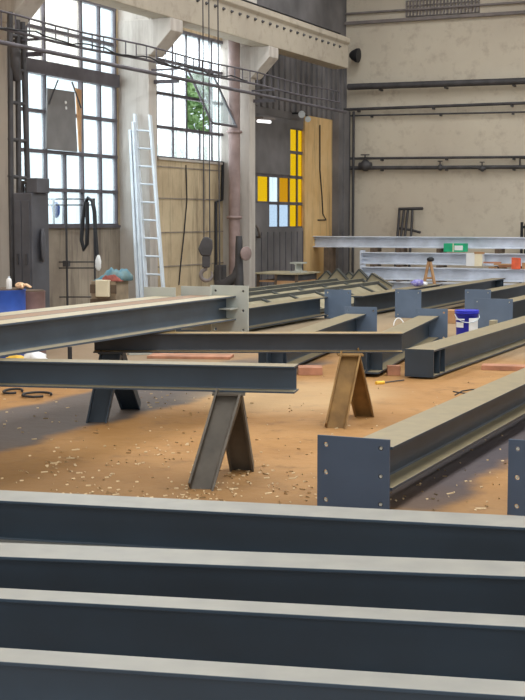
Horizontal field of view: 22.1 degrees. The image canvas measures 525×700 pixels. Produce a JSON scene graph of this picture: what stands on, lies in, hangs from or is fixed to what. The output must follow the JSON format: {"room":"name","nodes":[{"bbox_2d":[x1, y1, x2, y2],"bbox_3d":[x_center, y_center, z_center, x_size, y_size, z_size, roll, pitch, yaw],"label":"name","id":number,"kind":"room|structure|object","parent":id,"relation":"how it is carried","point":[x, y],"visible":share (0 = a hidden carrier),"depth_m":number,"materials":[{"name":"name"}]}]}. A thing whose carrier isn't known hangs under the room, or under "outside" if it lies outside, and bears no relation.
{"room":"metal workshop","nodes":[
{"label":"metal workshop","id":0,"kind":"room"},
{"bbox_2d":[0,0,44,286],"bbox_3d":[-3.440,-4.416,18.515,1.040,8.400,0.620,2,6,24],"label":"pillar","id":1,"kind":"structure","parent":0,"point":[28,8],"depth_m":18.39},
{"bbox_2d":[87,0,349,68],"bbox_3d":[-3.663,-5.278,17.154,0.478,0.740,26.000,2,6,24],"label":"girder","id":2,"kind":"object","parent":1,"relation":"on","point":[245,22],"visible":0.98,"depth_m":24.52,"materials":[{"name":"beige paint"}]},
{"bbox_2d":[49,9,222,306],"bbox_3d":[-6.533,-3.869,12.905,0.080,8.400,30.756,2,6,24],"label":"wall","id":3,"kind":"structure","parent":0,"point":[171,182],"depth_m":23.88,"materials":[{"name":"paint"}]},
{"bbox_2d":[21,0,120,227],"bbox_3d":[-3.127,-4.841,20.375,0.160,5.966,3.515,2,6,24],"label":"window","id":4,"kind":"structure","parent":3,"relation":"in","point":[42,67],"depth_m":21.19,"materials":[{"name":"metal"}]},
{"bbox_2d":[45,80,81,151],"bbox_3d":[-3.035,-3.578,20.528,0.062,1.067,0.963,2,6,24],"label":"sheet","id":5,"kind":"object","parent":4,"relation":"hanging from","point":[60,113],"visible":1,"depth_m":20.47,"materials":[{"name":"metal"}]},
{"bbox_2d":[75,88,81,151],"bbox_3d":[-2.867,-3.584,20.979,0.020,0.977,0.160,2,6,24],"label":"board","id":6,"kind":"object","parent":4,"relation":"hanging from","point":[78,91],"visible":1,"depth_m":20.99,"materials":[{"name":"brown wood"}]},
{"bbox_2d":[178,165,187,284],"bbox_3d":[-1.438,-2.259,24.303,0.024,2.159,0.353,2,6,24],"label":"cable","id":7,"kind":"object","parent":3,"relation":"attached to","point":[185,165],"visible":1,"depth_m":24.34,"materials":[{"name":"black rubber"}]},
{"bbox_2d":[157,166,223,267],"bbox_3d":[-1.334,-2.429,24.552,0.012,1.775,3.402,2,6,24],"label":"trim","id":8,"kind":"structure","parent":3,"relation":"attached to","point":[157,166],"depth_m":24.51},
{"bbox_2d":[156,30,236,164],"bbox_3d":[-1.093,-4.582,24.425,0.584,2.326,2.750,2,6,24],"label":"window","id":9,"kind":"structure","parent":3,"relation":"in","point":[172,95],"depth_m":24.33,"materials":[{"name":"metal"}]},
{"bbox_2d":[214,162,223,264],"bbox_3d":[-0.829,-2.459,25.621,0.060,2.243,0.418,2,6,24],"label":"conduit","id":10,"kind":"object","parent":3,"relation":"attached to","point":[222,166],"visible":0.75,"depth_m":25.55,"materials":[{"name":"black metal"}]},
{"bbox_2d":[118,9,182,298],"bbox_3d":[-1.817,-4.766,22.109,1.040,8.400,0.620,2,6,24],"label":"pillar","id":11,"kind":"structure","parent":0,"point":[137,90],"depth_m":22.01,"materials":[{"name":"concrete"}]},
{"bbox_2d":[0,10,340,102],"bbox_3d":[-1.345,-4.741,22.433,0.553,0.288,13.509,2,6,24],"label":"cable tray","id":12,"kind":"object","parent":11,"relation":"attached to","point":[17,31],"visible":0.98,"depth_m":21.01,"materials":[{"name":"metal"}]},
{"bbox_2d":[0,40,346,113],"bbox_3d":[-1.276,-4.461,22.600,0.550,0.098,13.800,2,6,24],"label":"pipe","id":13,"kind":"object","parent":11,"relation":"attached to","point":[38,51],"visible":0.93,"depth_m":21.32,"materials":[{"name":"metal"}]},
{"bbox_2d":[220,0,277,287],"bbox_3d":[-0.213,-5.111,25.659,1.040,8.400,0.620,2,6,24],"label":"pillar","id":14,"kind":"structure","parent":0,"point":[261,59],"depth_m":25.59,"materials":[{"name":"concrete"}]},
{"bbox_2d":[0,302,524,515],"bbox_3d":[3.763,0.563,11.760,20.689,0.200,36.337,2,6,24],"label":"floor","id":15,"kind":"structure","parent":0,"point":[393,402],"depth_m":9.85,"materials":[{"name":"concrete"}]},
{"bbox_2d":[0,287,25,357],"bbox_3d":[-3.021,-0.300,15.399,0.639,0.811,0.639,0,6,0],"label":"drum","id":16,"kind":"object","parent":15,"relation":"on","point":[14,299],"visible":0.34,"depth_m":15.15,"materials":[{"name":"blue plastic"}]},
{"bbox_2d":[6,276,11,288],"bbox_3d":[-2.865,-0.762,15.196,0.066,0.146,0.066,0,6,0],"label":"plastic bottle","id":17,"kind":"object","parent":16,"relation":"on","point":[8,280],"visible":1,"depth_m":15.17,"materials":[{"name":"plastic"}]},
{"bbox_2d":[15,282,31,288],"bbox_3d":[-2.711,-0.731,15.236,0.194,0.075,0.125,0,6,0],"label":"glove","id":18,"kind":"object","parent":16,"relation":"on","point":[19,285],"visible":1,"depth_m":15.22,"materials":[{"name":"leather"}]},
{"bbox_2d":[2,388,23,393],"bbox_3d":[-2.303,0.378,12.414,0.190,0.021,0.344,0,6,0],"label":"cable coil","id":19,"kind":"object","parent":15,"relation":"on","point":[7,389],"visible":1,"depth_m":12.44,"materials":[{"name":"black rubber"}]},
{"bbox_2d":[7,11,29,286],"bbox_3d":[-3.278,-2.362,18.299,0.155,4.353,0.482,2,6,24],"label":"pipes","id":20,"kind":"object","parent":15,"relation":"on","point":[16,57],"visible":0.65,"depth_m":18.18,"materials":[{"name":"metal"}]},
{"bbox_2d":[13,193,49,307],"bbox_3d":[-3.098,-1.123,18.012,0.290,1.943,0.440,2,6,24],"label":"tall cabinet","id":21,"kind":"object","parent":15,"relation":"on","point":[30,209],"visible":0.54,"depth_m":17.83,"materials":[{"name":"metal"}]},
{"bbox_2d":[26,178,48,192],"bbox_3d":[-2.984,-2.184,17.879,0.168,0.194,0.300,2,6,24],"label":"switch box","id":22,"kind":"object","parent":21,"relation":"on","point":[34,185],"visible":0.96,"depth_m":17.76,"materials":[{"name":"grey paint"}]},
{"bbox_2d":[40,229,45,261],"bbox_3d":[-2.925,-1.393,17.923,0.070,0.450,0.213,0,6,0],"label":"jacket","id":23,"kind":"object","parent":21,"relation":"hanging from","point":[42,236],"visible":1,"depth_m":17.87,"materials":[{"name":"fabric"}]},
{"bbox_2d":[24,351,46,358],"bbox_3d":[-2.463,0.100,14.601,0.274,0.170,0.270,0,6,0],"label":"bag","id":24,"kind":"object","parent":15,"relation":"on","point":[34,355],"visible":0.32,"depth_m":14.53,"materials":[{"name":"plastic"}]},
{"bbox_2d":[26,289,45,353],"bbox_3d":[-2.768,-0.327,15.910,0.412,0.765,0.412,0,6,0],"label":"drum","id":25,"kind":"object","parent":15,"relation":"on","point":[35,298],"visible":0.19,"depth_m":15.73,"materials":[{"name":"brown metal"}]},
{"bbox_2d":[21,391,51,397],"bbox_3d":[-2.040,0.403,12.166,0.280,0.021,0.344,0,6,0],"label":"cable coil","id":26,"kind":"object","parent":15,"relation":"on","point":[24,394],"visible":1,"depth_m":12.20,"materials":[{"name":"black rubber"}]},
{"bbox_2d":[48,198,95,305],"bbox_3d":[-2.949,-1.360,20.587,0.920,1.916,0.060,2,6,24],"label":"rack","id":27,"kind":"object","parent":15,"relation":"on","point":[66,264],"visible":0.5,"depth_m":20.56,"materials":[{"name":"metal"}]},
{"bbox_2d":[51,202,59,217],"bbox_3d":[-3.178,-2.154,20.693,0.133,0.245,0.070,0,6,0],"label":"rag","id":28,"kind":"object","parent":27,"relation":"hanging from","point":[57,208],"visible":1,"depth_m":20.67,"materials":[{"name":"fabric"}]},
{"bbox_2d":[80,196,98,255],"bbox_3d":[-2.623,-1.872,20.324,0.331,0.902,0.064,2,6,24],"label":"hose","id":29,"kind":"object","parent":27,"relation":"hanging from","point":[85,210],"visible":1,"depth_m":20.30,"materials":[{"name":"black rubber"}]},
{"bbox_2d":[95,255,100,270],"bbox_3d":[-2.479,-1.314,20.303,0.097,0.242,0.069,0,6,0],"label":"rag","id":30,"kind":"object","parent":29,"relation":"hanging from","point":[98,259],"visible":1,"depth_m":20.28,"materials":[{"name":"fabric"}]},
{"bbox_2d":[90,281,128,302],"bbox_3d":[-2.123,-0.590,18.713,0.416,0.746,0.362,2,6,24],"label":"wooden crate","id":31,"kind":"object","parent":15,"relation":"on","point":[119,290],"visible":0.31,"depth_m":18.57,"materials":[{"name":"brown wood"}]},
{"bbox_2d":[95,280,110,296],"bbox_3d":[-2.162,-0.854,18.563,0.205,0.231,0.220,2,6,24],"label":"box","id":32,"kind":"object","parent":31,"relation":"on","point":[102,286],"visible":1,"depth_m":18.46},
{"bbox_2d":[92,267,132,280],"bbox_3d":[-2.079,-1.060,18.693,0.483,0.187,0.374,2,6,24],"label":"tarpaulin","id":33,"kind":"object","parent":31,"relation":"on","point":[123,274],"visible":0.69,"depth_m":18.58,"materials":[{"name":"fabric"}]},
{"bbox_2d":[102,274,122,280],"bbox_3d":[-2.059,-0.992,18.492,0.318,0.092,0.066,2,6,24],"label":"cloth","id":34,"kind":"object","parent":31,"relation":"on","point":[113,277],"visible":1,"depth_m":18.48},
{"bbox_2d":[86,353,140,422],"bbox_3d":[-1.213,0.244,10.977,0.284,0.585,0.869,1,6,7],"label":"trestle","id":35,"kind":"object","parent":15,"relation":"on","point":[101,400],"visible":0.56,"depth_m":10.68,"materials":[{"name":"metal"}]},
{"bbox_2d":[93,332,402,352],"bbox_3d":[-0.115,-0.062,10.719,2.450,0.155,0.170,0,6,0],"label":"steel beam","id":36,"kind":"structure","parent":35,"relation":"on","point":[160,342],"depth_m":10.72,"materials":[{"name":"metal"}]},
{"bbox_2d":[128,114,164,297],"bbox_3d":[-1.893,-2.164,21.692,0.440,3.312,0.936,-3,6,-26],"label":"ladder","id":37,"kind":"object","parent":15,"relation":"on","point":[138,219],"visible":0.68,"depth_m":21.74,"materials":[{"name":"metal"}]},
{"bbox_2d":[147,353,233,359],"bbox_3d":[-0.832,0.072,15.610,0.964,0.030,0.350,1,6,7],"label":"board","id":38,"kind":"object","parent":15,"relation":"on","point":[153,355],"visible":0.99,"depth_m":15.49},
{"bbox_2d":[188,388,253,490],"bbox_3d":[-0.212,0.511,8.272,0.266,0.580,0.804,2,6,21],"label":"trestle","id":39,"kind":"object","parent":15,"relation":"on","point":[226,428],"visible":0.94,"depth_m":8.15,"materials":[{"name":"metal"}]},
{"bbox_2d":[0,358,298,393],"bbox_3d":[-1.561,0.143,8.560,3.600,0.165,0.170,1,6,10],"label":"steel beam","id":40,"kind":"structure","parent":39,"relation":"on","point":[14,372],"depth_m":8.38,"materials":[{"name":"metal"}]},
{"bbox_2d":[0,287,175,331],"bbox_3d":[-2.127,-0.092,9.095,0.308,0.390,5.984,3,6,24],"label":"girder","id":41,"kind":"object","parent":40,"relation":"on","point":[150,293],"visible":0.24,"depth_m":11.18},
{"bbox_2d":[0,286,211,330],"bbox_3d":[-1.847,-0.100,9.172,0.298,0.390,6.156,2,6,24],"label":"girder","id":42,"kind":"object","parent":40,"relation":"on","point":[187,292],"visible":0.25,"depth_m":11.18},
{"bbox_2d":[0,285,248,357],"bbox_3d":[-1.544,-0.081,9.136,0.370,0.440,6.136,2,6,24],"label":"girder","id":43,"kind":"object","parent":40,"relation":"on","point":[223,309],"visible":0.98,"depth_m":10.29,"materials":[{"name":"metal"}]},
{"bbox_2d":[214,236,251,291],"bbox_3d":[-0.574,-1.455,24.787,0.798,1.290,0.289,5,7,39],"label":"grinder","id":44,"kind":"object","parent":15,"relation":"on","point":[242,253],"visible":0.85,"depth_m":24.67,"materials":[{"name":"metal"}]},
{"bbox_2d":[226,40,241,284],"bbox_3d":[-0.531,-3.427,25.383,0.296,5.100,0.296,0,6,0],"label":"downpipe","id":45,"kind":"object","parent":15,"relation":"on","point":[234,217],"visible":0.83,"depth_m":25.27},
{"bbox_2d":[1,376,518,510],"bbox_3d":[0.135,0.573,10.582,4.888,0.008,6.393,0,6,0],"label":"wood shavings","id":46,"kind":"object","parent":15,"relation":"on","point":[57,462],"visible":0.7,"depth_m":8.40,"materials":[{"name":"brown wood"}]},
{"bbox_2d":[176,289,350,331],"bbox_3d":[-0.057,-0.489,19.099,0.676,0.470,5.716,2,6,24],"label":"girder","id":47,"kind":"object","parent":15,"relation":"on","point":[285,311],"visible":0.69,"depth_m":20.79,"materials":[{"name":"metal"}]},
{"bbox_2d":[255,271,319,286],"bbox_3d":[0.467,-1.264,26.600,1.010,0.558,1.100,2,6,24],"label":"workbench","id":48,"kind":"object","parent":15,"relation":"on","point":[280,277],"visible":0.52,"depth_m":26.14,"materials":[{"name":"brown wood"}]},
{"bbox_2d":[255,271,319,274],"bbox_3d":[0.467,-1.526,26.574,1.010,0.030,1.100,2,6,24],"label":"countertop","id":49,"kind":"structure","parent":48,"relation":"on","point":[265,272],"depth_m":26.32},
{"bbox_2d":[290,262,306,272],"bbox_3d":[0.705,-1.621,26.348,0.240,0.200,0.300,2,6,24],"label":"beam offcut","id":50,"kind":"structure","parent":48,"relation":"on","point":[298,265],"depth_m":26.24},
{"bbox_2d":[298,365,322,374],"bbox_3d":[0.493,0.209,13.946,0.249,0.080,0.250,0,6,0],"label":"board","id":51,"kind":"object","parent":15,"relation":"on","point":[302,369],"visible":0.91,"depth_m":13.82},
{"bbox_2d":[258,306,376,364],"bbox_3d":[0.712,-0.155,15.876,0.441,0.430,4.516,2,6,16],"label":"girder","id":52,"kind":"object","parent":15,"relation":"on","point":[357,319],"visible":0.41,"depth_m":16.79,"materials":[{"name":"metal"}]},
{"bbox_2d":[249,281,388,311],"bbox_3d":[0.610,-0.781,22.460,0.490,0.340,9.448,2,6,23],"label":"girder","id":53,"kind":"object","parent":15,"relation":"on","point":[366,287],"visible":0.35,"depth_m":23.58,"materials":[{"name":"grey metal"}]},
{"bbox_2d":[317,270,331,279],"bbox_3d":[1.369,-1.425,28.479,0.496,0.516,0.120,2,6,24],"label":"bracket","id":54,"kind":"object","parent":15,"relation":"on","point":[326,274],"visible":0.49,"depth_m":28.44,"materials":[{"name":"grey metal"}]},
{"bbox_2d":[324,247,335,272],"bbox_3d":[1.497,-1.802,29.976,0.100,0.973,0.470,2,6,24],"label":"block","id":55,"kind":"object","parent":15,"relation":"on","point":[329,252],"visible":0.64,"depth_m":29.84,"materials":[{"name":"brown wood"}]},
{"bbox_2d":[313,236,524,248],"bbox_3d":[9.938,-2.034,26.279,19.482,0.365,0.300,2,6,24],"label":"girder","id":56,"kind":"object","parent":55,"relation":"on","point":[320,241],"visible":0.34,"depth_m":29.22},
{"bbox_2d":[328,268,348,280],"bbox_3d":[1.587,-1.425,28.215,0.580,0.567,0.120,2,6,24],"label":"bracket","id":57,"kind":"object","parent":15,"relation":"on","point":[337,273],"visible":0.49,"depth_m":28.16,"materials":[{"name":"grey metal"}]},
{"bbox_2d":[324,348,373,428],"bbox_3d":[0.691,0.280,10.632,0.258,0.581,0.838,2,6,18],"label":"trestle","id":58,"kind":"object","parent":15,"relation":"on","point":[350,387],"visible":1,"depth_m":10.49,"materials":[{"name":"metal"}]},
{"bbox_2d":[348,111,349,271],"bbox_3d":[2.024,-3.531,31.610,0.060,4.100,0.060,0,6,0],"label":"vertical pipe","id":59,"kind":"object","parent":15,"relation":"on","point":[349,111],"visible":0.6,"depth_m":31.57,"materials":[{"name":"metal"}]},
{"bbox_2d":[351,111,354,273],"bbox_3d":[2.127,-3.526,31.564,0.060,4.100,0.060,0,6,0],"label":"vertical pipe","id":60,"kind":"object","parent":15,"relation":"on","point":[353,112],"visible":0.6,"depth_m":31.49,"materials":[{"name":"metal"}]},
{"bbox_2d":[351,269,367,282],"bbox_3d":[2.047,-1.408,28.064,0.507,0.563,0.120,2,6,24],"label":"bracket","id":61,"kind":"object","parent":15,"relation":"on","point":[359,273],"visible":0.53,"depth_m":28.02,"materials":[{"name":"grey metal"}]},
{"bbox_2d":[366,273,393,289],"bbox_3d":[2.383,-1.343,27.753,0.649,0.493,0.120,2,6,24],"label":"bracket","id":62,"kind":"object","parent":15,"relation":"on","point":[372,277],"visible":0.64,"depth_m":27.70,"materials":[{"name":"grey metal"}]},
{"bbox_2d":[375,379,403,384],"bbox_3d":[1.262,0.309,13.180,0.408,0.035,0.061,-5,7,-40],"label":"scriber","id":63,"kind":"object","parent":15,"relation":"on","point":[376,382],"visible":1,"depth_m":13.08,"materials":[{"name":"metal"}]},
{"bbox_2d":[387,365,400,375],"bbox_3d":[1.350,0.208,13.855,0.134,0.100,0.100,0,6,0],"label":"board","id":64,"kind":"object","parent":15,"relation":"on","point":[392,370],"visible":1,"depth_m":13.81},
{"bbox_2d":[351,284,441,312],"bbox_3d":[2.419,-0.920,23.989,0.280,0.320,4.500,2,6,24],"label":"girder","id":65,"kind":"object","parent":15,"relation":"on","point":[384,300],"visible":0.36,"depth_m":23.07,"materials":[{"name":"metal"}]},
{"bbox_2d":[410,279,427,285],"bbox_3d":[2.908,-1.247,25.009,0.313,0.130,0.209,2,6,22],"label":"plastic bag","id":66,"kind":"object","parent":65,"relation":"on","point":[417,282],"visible":1,"depth_m":24.95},
{"bbox_2d":[361,308,447,373],"bbox_3d":[1.656,-0.133,15.656,0.422,0.430,4.216,2,6,16],"label":"girder","id":67,"kind":"object","parent":15,"relation":"on","point":[429,325],"visible":0.76,"depth_m":16.45,"materials":[{"name":"metal"}]},
{"bbox_2d":[393,207,422,280],"bbox_3d":[3.312,-2.338,30.884,0.601,1.883,0.585,3,6,24],"label":"rack","id":68,"kind":"object","parent":15,"relation":"on","point":[412,209],"visible":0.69,"depth_m":31.00,"materials":[{"name":"metal"}]},
{"bbox_2d":[317,368,524,508],"bbox_3d":[1.866,0.389,10.400,0.433,0.410,6.656,2,6,24],"label":"girder","id":69,"kind":"object","parent":15,"relation":"on","point":[362,472],"visible":0.99,"depth_m":7.86,"materials":[{"name":"metal"}]},
{"bbox_2d":[423,257,435,283],"bbox_3d":[3.469,-1.512,27.864,0.398,0.823,0.155,3,6,30],"label":"prop","id":70,"kind":"object","parent":15,"relation":"on","point":[430,260],"visible":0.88,"depth_m":27.80,"materials":[{"name":"brown wood"}]},
{"bbox_2d":[443,309,455,323],"bbox_3d":[2.995,-0.518,20.794,0.350,0.200,0.300,2,6,24],"label":"wood block","id":71,"kind":"object","parent":15,"relation":"on","point":[451,317],"visible":0.19,"depth_m":20.67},
{"bbox_2d":[395,278,505,317],"bbox_3d":[3.540,-1.004,24.441,0.441,0.460,5.746,2,6,24],"label":"girder","id":72,"kind":"object","parent":15,"relation":"on","point":[406,301],"visible":0.71,"depth_m":22.95,"materials":[{"name":"metal"}]},
{"bbox_2d":[388,281,512,288],"bbox_3d":[10.386,-1.028,25.172,17.680,0.275,0.300,2,6,24],"label":"girder","id":73,"kind":"object","parent":15,"relation":"on","point":[401,284],"visible":0.02,"depth_m":28.41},
{"bbox_2d":[405,316,524,377],"bbox_3d":[3.849,-0.359,18.542,0.300,0.280,11.116,2,6,24],"label":"girder","id":74,"kind":"object","parent":15,"relation":"on","point":[433,359],"visible":1,"depth_m":14.85,"materials":[{"name":"metal"}]},
{"bbox_2d":[454,309,479,334],"bbox_3d":[2.797,-0.369,18.415,0.342,0.364,0.342,0,6,0],"label":"paint bucket","id":75,"kind":"object","parent":15,"relation":"on","point":[466,319],"visible":0.87,"depth_m":18.28,"materials":[{"name":"plastic"}]},
{"bbox_2d":[465,282,524,308],"bbox_3d":[4.529,-0.983,24.288,0.450,0.448,4.816,2,6,24],"label":"girder","id":76,"kind":"object","parent":15,"relation":"on","point":[515,290],"visible":0.52,"depth_m":22.62,"materials":[{"name":"metal"}]},
{"bbox_2d":[474,295,524,327],"bbox_3d":[4.725,-0.823,22.673,0.580,0.442,6.616,2,6,24],"label":"girder","id":77,"kind":"object","parent":15,"relation":"on","point":[502,310],"visible":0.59,"depth_m":19.70,"materials":[{"name":"metal"}]},
{"bbox_2d":[481,363,524,370],"bbox_3d":[2.749,0.188,14.317,0.816,0.050,0.220,1,6,13],"label":"board","id":78,"kind":"object","parent":15,"relation":"on","point":[485,366],"visible":0.95,"depth_m":14.28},
{"bbox_2d":[507,439,524,515],"bbox_3d":[2.715,0.436,9.889,0.385,0.415,5.896,2,6,24],"label":"girder","id":79,"kind":"object","parent":15,"relation":"on","point":[516,459],"visible":1,"depth_m":7.27,"materials":[{"name":"metal"}]},
{"bbox_2d":[519,222,524,282],"bbox_3d":[5.921,-2.071,29.865,0.400,1.532,0.070,2,6,24],"label":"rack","id":80,"kind":"object","parent":15,"relation":"on","point":[521,223],"visible":0.4,"depth_m":29.85,"materials":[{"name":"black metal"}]},
{"bbox_3d":[-2.050,0.985,3.638,0.569,0.575,2.450,0,6,0],"label":"trestle","id":81,"kind":"object","parent":15,"relation":"on","visible":0},
{"bbox_2d":[0,588,524,680],"bbox_3d":[-0.013,0.669,3.109,4.614,0.155,0.088,1,6,11],"label":"steel beam","id":82,"kind":"structure","parent":81,"relation":"on","point":[387,640],"depth_m":3.10,"materials":[{"name":"metal"}]},
{"bbox_2d":[0,543,524,615],"bbox_3d":[-0.009,0.627,3.545,4.767,0.155,0.150,1,6,8],"label":"steel beam","id":83,"kind":"structure","parent":81,"relation":"on","point":[430,584],"depth_m":3.53,"materials":[{"name":"metal"}]},
{"bbox_2d":[0,490,524,561],"bbox_3d":[-0.019,0.566,4.168,5.038,0.155,0.155,1,6,13],"label":"steel beam","id":84,"kind":"structure","parent":81,"relation":"on","point":[27,517],"depth_m":4.16,"materials":[{"name":"metal"}]},
{"bbox_2d":[0,648,524,699],"bbox_3d":[-0.011,0.712,2.667,4.442,0.155,0.085,1,6,11],"label":"steel beam","id":85,"kind":"structure","parent":81,"relation":"on","point":[25,674],"depth_m":2.67,"materials":[{"name":"metal"}]},
{"bbox_3d":[-0.717,-0.424,20.717,1.546,0.028,0.768,0,6,0],"label":"bearer","id":86,"kind":"object","parent":15,"relation":"on","visible":0},
{"bbox_2d":[176,278,338,296],"bbox_3d":[-0.074,-0.915,23.526,0.490,0.320,8.849,2,6,24],"label":"girder","id":87,"kind":"object","parent":86,"relation":"on","point":[332,279],"visible":0.18,"depth_m":25.33,"materials":[{"name":"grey metal"}]},
{"bbox_2d":[243,278,366,296],"bbox_3d":[0.314,-0.877,23.136,0.490,0.320,9.648,2,6,23],"label":"girder","id":88,"kind":"object","parent":86,"relation":"on","point":[360,280],"visible":0.2,"depth_m":24.59,"materials":[{"name":"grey metal"}]},
{"bbox_2d":[255,0,346,120],"bbox_3d":[0.056,-7.138,27.277,0.110,4.680,9.322,2,6,24],"label":"cladding","id":89,"kind":"object","parent":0,"point":[329,14],"visible":0.46,"depth_m":29.34,"materials":[{"name":"metal"}]},
{"bbox_2d":[255,113,303,286],"bbox_3d":[0.353,-3.030,28.324,0.209,3.740,2.944,3,6,24],"label":"door","id":90,"kind":"structure","parent":89,"relation":"attached to","point":[275,247],"depth_m":28.19,"materials":[{"name":"metal"}]},
{"bbox_2d":[255,117,274,122],"bbox_3d":[0.031,-4.598,26.917,0.240,0.128,0.589,2,6,24],"label":"wall lamp","id":91,"kind":"object","parent":90,"relation":"attached to","point":[259,119],"visible":0.96,"depth_m":26.86,"materials":[{"name":"white"}]},
{"bbox_2d":[292,111,310,121],"bbox_3d":[0.891,-4.986,28.730,0.481,0.218,0.381,-4,7,-34],"label":"spotlight","id":92,"kind":"object","parent":89,"relation":"attached to","point":[301,114],"visible":1,"depth_m":28.71,"materials":[{"name":"metal"}]},
{"bbox_2d":[301,116,331,278],"bbox_3d":[1.418,-3.325,30.730,0.080,3.860,2.592,2,6,24],"label":"wooden panel","id":93,"kind":"object","parent":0,"point":[311,198],"depth_m":30.10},
{"bbox_2d":[318,125,325,220],"bbox_3d":[1.349,-3.992,30.364,0.028,2.132,0.496,2,6,24],"label":"cable","id":94,"kind":"object","parent":93,"relation":"attached to","point":[319,125],"visible":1,"depth_m":30.21,"materials":[{"name":"black rubber"}]},
{"bbox_2d":[332,109,350,273],"bbox_3d":[1.850,-3.504,31.333,0.200,4.100,0.750,2,6,24],"label":"pillar","id":95,"kind":"structure","parent":0,"point":[340,124],"depth_m":31.08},
{"bbox_2d":[346,0,524,283],"bbox_3d":[11.245,-5.289,27.483,20.339,8.400,0.080,2,6,24],"label":"wall","id":96,"kind":"structure","parent":0,"point":[454,202],"depth_m":30.75,"materials":[{"name":"beige paint"}]},
{"bbox_2d":[349,48,360,62],"bbox_3d":[2.156,-6.807,31.142,0.242,0.326,0.458,3,6,26],"label":"floodlight","id":97,"kind":"object","parent":96,"relation":"attached to","point":[355,55],"visible":1,"depth_m":30.99,"materials":[{"name":"black metal"}]},
{"bbox_2d":[344,101,524,111],"bbox_3d":[4.722,-5.498,30.279,7.240,0.107,0.155,2,6,24],"label":"pipe","id":98,"kind":"object","parent":96,"relation":"attached to","point":[511,104],"visible":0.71,"depth_m":30.55,"materials":[{"name":"metal"}]},
{"bbox_2d":[345,1,524,24],"bbox_3d":[11.210,-7.312,27.208,20.339,0.280,0.110,2,6,24],"label":"pipe","id":99,"kind":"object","parent":96,"relation":"attached to","point":[515,2],"depth_m":30.44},
{"bbox_2d":[347,78,524,90],"bbox_3d":[4.860,-5.966,30.106,6.236,0.221,0.275,2,6,24],"label":"pipe","id":100,"kind":"object","parent":96,"relation":"attached to","point":[501,81],"visible":1,"depth_m":30.38,"materials":[{"name":"metal"}]},
{"bbox_2d":[350,111,524,117],"bbox_3d":[4.819,-5.321,30.278,6.646,0.134,0.110,2,6,24],"label":"pipe","id":101,"kind":"object","parent":96,"relation":"attached to","point":[512,112],"visible":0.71,"depth_m":30.57,"materials":[{"name":"metal"}]},
{"bbox_2d":[350,165,524,170],"bbox_3d":[4.901,-4.107,30.329,6.212,0.172,0.165,2,6,24],"label":"pipe","id":102,"kind":"object","parent":96,"relation":"attached to","point":[513,167],"visible":1,"depth_m":30.57,"materials":[{"name":"metal"}]},
{"bbox_2d":[358,154,371,170],"bbox_3d":[2.398,-4.366,31.371,0.300,0.387,0.264,2,6,24],"label":"valve","id":103,"kind":"object","parent":102,"relation":"attached to","point":[365,164],"visible":1,"depth_m":31.28,"materials":[{"name":"metal"}]},
{"bbox_2d":[350,156,524,160],"bbox_3d":[4.901,-4.328,30.316,6.208,0.144,0.150,2,6,24],"label":"pipe","id":104,"kind":"object","parent":96,"relation":"attached to","point":[446,158],"visible":1,"depth_m":30.58,"materials":[{"name":"metal"}]},
{"bbox_2d":[405,0,479,16],"bbox_3d":[4.066,-7.771,30.429,1.722,0.370,0.040,2,6,24],"label":"air vent","id":105,"kind":"object","parent":96,"relation":"in","point":[407,1],"visible":1,"depth_m":30.45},
{"bbox_3d":[3.906,-7.960,10.551,33.808,0.200,41.665,0,6,0],"label":"ceiling","id":106,"kind":"structure","parent":0,"visible":0},
{"bbox_2d":[198,0,212,282],"bbox_3d":[-0.681,-4.575,15.832,0.180,7.562,0.120,0,6,0],"label":"hook","id":107,"kind":"object","parent":106,"relation":"hanging from","point":[205,248],"visible":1,"depth_m":16.09,"materials":[{"name":"metal"}]},
{"bbox_2d":[217,0,220,281],"bbox_3d":[-0.528,-4.579,15.831,0.046,7.555,0.018,0,6,0],"label":"hanging cable","id":108,"kind":"object","parent":106,"relation":"hanging from","point":[217,0],"visible":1,"depth_m":16.03,"materials":[{"name":"metal"}]},
{"label":"outside","id":109,"kind":"structure","parent":0,"visible":0},
{"bbox_3d":[-29.686,-1.628,35.282,95.362,0.200,115.645,0,6,0],"label":"ground","id":110,"kind":"structure","parent":109,"visible":0},
{"bbox_2d":[157,72,220,160],"bbox_3d":[-2.221,-5.907,44.599,2.632,6.526,2.615,0,6,0],"label":"tree","id":111,"kind":"object","parent":110,"relation":"on","point":[179,105],"visible":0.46,"depth_m":43.82,"materials":[{"name":"green plant"}]},
{"bbox_3d":[2.457,-1.841,29.208,0.284,0.048,0.470,0,6,0],"label":"block","id":112,"kind":"object","parent":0,"visible":0},
{"bbox_2d":[360,250,524,265],"bbox_3d":[10.440,-1.638,25.754,18.107,0.375,0.300,2,6,24],"label":"girder","id":113,"kind":"object","parent":112,"relation":"on","point":[408,258],"visible":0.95,"depth_m":28.81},
{"bbox_2d":[444,243,467,251],"bbox_3d":[4.100,-2.173,28.536,0.477,0.179,0.204,2,6,24],"label":"carton","id":114,"kind":"object","parent":113,"relation":"on","point":[448,247],"visible":1,"depth_m":28.44,"materials":[{"name":"green cardboard"}]},
{"bbox_3d":[2.964,-1.481,28.684,0.284,0.024,0.470,0,6,0],"label":"block","id":115,"kind":"object","parent":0,"visible":0},
{"bbox_2d":[360,264,524,281],"bbox_3d":[10.370,-1.298,25.483,17.984,0.390,0.300,2,6,24],"label":"girder","id":116,"kind":"object","parent":115,"relation":"on","point":[387,273],"visible":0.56,"depth_m":28.34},
{"bbox_2d":[466,252,484,265],"bbox_3d":[4.446,-1.899,28.051,0.368,0.294,0.170,2,6,24],"label":"carton","id":117,"kind":"object","parent":116,"relation":"on","point":[476,258],"visible":1,"depth_m":27.98,"materials":[{"name":"white cardboard"}]},
{"bbox_2d":[511,257,520,268],"bbox_3d":[5.199,-1.777,27.568,0.184,0.238,0.070,2,6,24],"label":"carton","id":118,"kind":"object","parent":116,"relation":"on","point":[515,262],"visible":1,"depth_m":27.53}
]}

